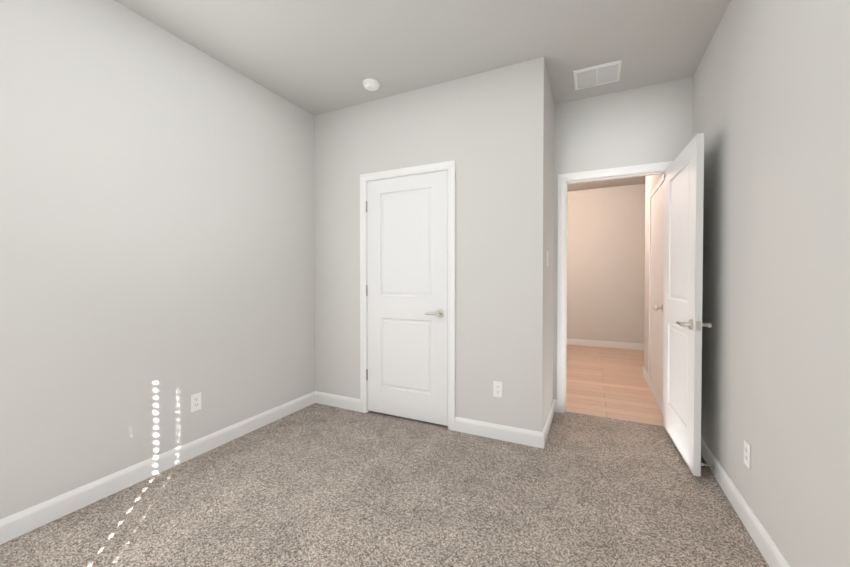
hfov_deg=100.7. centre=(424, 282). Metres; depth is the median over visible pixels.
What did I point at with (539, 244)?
wall
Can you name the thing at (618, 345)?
baseboard
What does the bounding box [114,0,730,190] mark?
ceiling
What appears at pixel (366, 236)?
door frame
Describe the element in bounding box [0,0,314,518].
wall
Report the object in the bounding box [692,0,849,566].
wall
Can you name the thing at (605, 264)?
wall
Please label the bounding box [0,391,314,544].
baseboard
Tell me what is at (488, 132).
wall
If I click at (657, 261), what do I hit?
hall door
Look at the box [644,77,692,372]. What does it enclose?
wall
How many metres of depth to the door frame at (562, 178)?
3.10 m
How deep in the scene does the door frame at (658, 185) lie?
3.61 m
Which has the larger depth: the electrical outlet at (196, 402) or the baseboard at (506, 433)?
the baseboard at (506, 433)
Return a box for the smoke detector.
[363,78,379,90]
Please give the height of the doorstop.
0.022 m
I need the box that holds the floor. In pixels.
[566,345,662,425]
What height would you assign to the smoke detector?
0.044 m
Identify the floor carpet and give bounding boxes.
[0,403,768,566]
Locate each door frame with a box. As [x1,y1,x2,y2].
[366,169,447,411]
[557,161,672,412]
[648,174,664,414]
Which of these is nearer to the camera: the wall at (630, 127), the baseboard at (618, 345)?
the wall at (630, 127)
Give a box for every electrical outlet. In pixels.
[190,392,200,411]
[493,381,502,397]
[744,440,750,468]
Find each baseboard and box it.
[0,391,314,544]
[315,391,359,411]
[455,417,543,448]
[567,338,643,349]
[643,366,661,412]
[701,436,790,566]
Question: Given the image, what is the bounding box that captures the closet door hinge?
[366,201,367,379]
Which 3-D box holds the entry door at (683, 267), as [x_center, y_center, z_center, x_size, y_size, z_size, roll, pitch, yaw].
[1.763,0.135,2.429,0.035,2.023,0.764,0,1,23]
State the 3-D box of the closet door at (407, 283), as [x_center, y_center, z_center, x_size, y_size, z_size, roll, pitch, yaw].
[-0.158,0.128,2.965,0.764,2.023,0.035,0,1,26]
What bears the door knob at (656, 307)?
attached to the hall door at (657, 261)
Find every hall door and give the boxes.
[650,182,663,399]
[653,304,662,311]
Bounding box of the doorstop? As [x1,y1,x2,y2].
[701,463,714,467]
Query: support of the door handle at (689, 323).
attached to the entry door at (683, 267)
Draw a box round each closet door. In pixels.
[367,170,447,425]
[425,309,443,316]
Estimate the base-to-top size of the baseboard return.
0.108 m
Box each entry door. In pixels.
[663,133,703,476]
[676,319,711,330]
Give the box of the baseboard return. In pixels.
[542,399,554,446]
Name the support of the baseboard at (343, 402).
attached to the wall at (488, 132)
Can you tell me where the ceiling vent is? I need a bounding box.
[573,60,621,89]
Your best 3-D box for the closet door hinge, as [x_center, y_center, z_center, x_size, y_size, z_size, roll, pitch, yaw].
[-0.508,0.077,3.121,0.015,1.585,0.045,0,1,26]
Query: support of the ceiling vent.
in the ceiling
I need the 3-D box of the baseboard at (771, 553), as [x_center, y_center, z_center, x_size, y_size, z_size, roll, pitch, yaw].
[1.216,1.133,0.998,0.014,0.108,3.850,0,1,26]
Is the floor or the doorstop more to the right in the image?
the doorstop
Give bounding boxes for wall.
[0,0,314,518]
[314,61,525,428]
[525,57,554,431]
[553,80,674,399]
[567,184,645,343]
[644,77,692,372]
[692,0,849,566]
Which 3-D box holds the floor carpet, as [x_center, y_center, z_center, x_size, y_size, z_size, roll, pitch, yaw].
[-0.188,1.229,1.629,3.330,0.100,4.015,0,1,26]
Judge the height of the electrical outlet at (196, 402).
0.115 m
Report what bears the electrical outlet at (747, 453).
attached to the wall at (771, 100)
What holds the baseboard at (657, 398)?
attached to the wall at (683, 113)
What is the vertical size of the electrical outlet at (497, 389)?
0.115 m

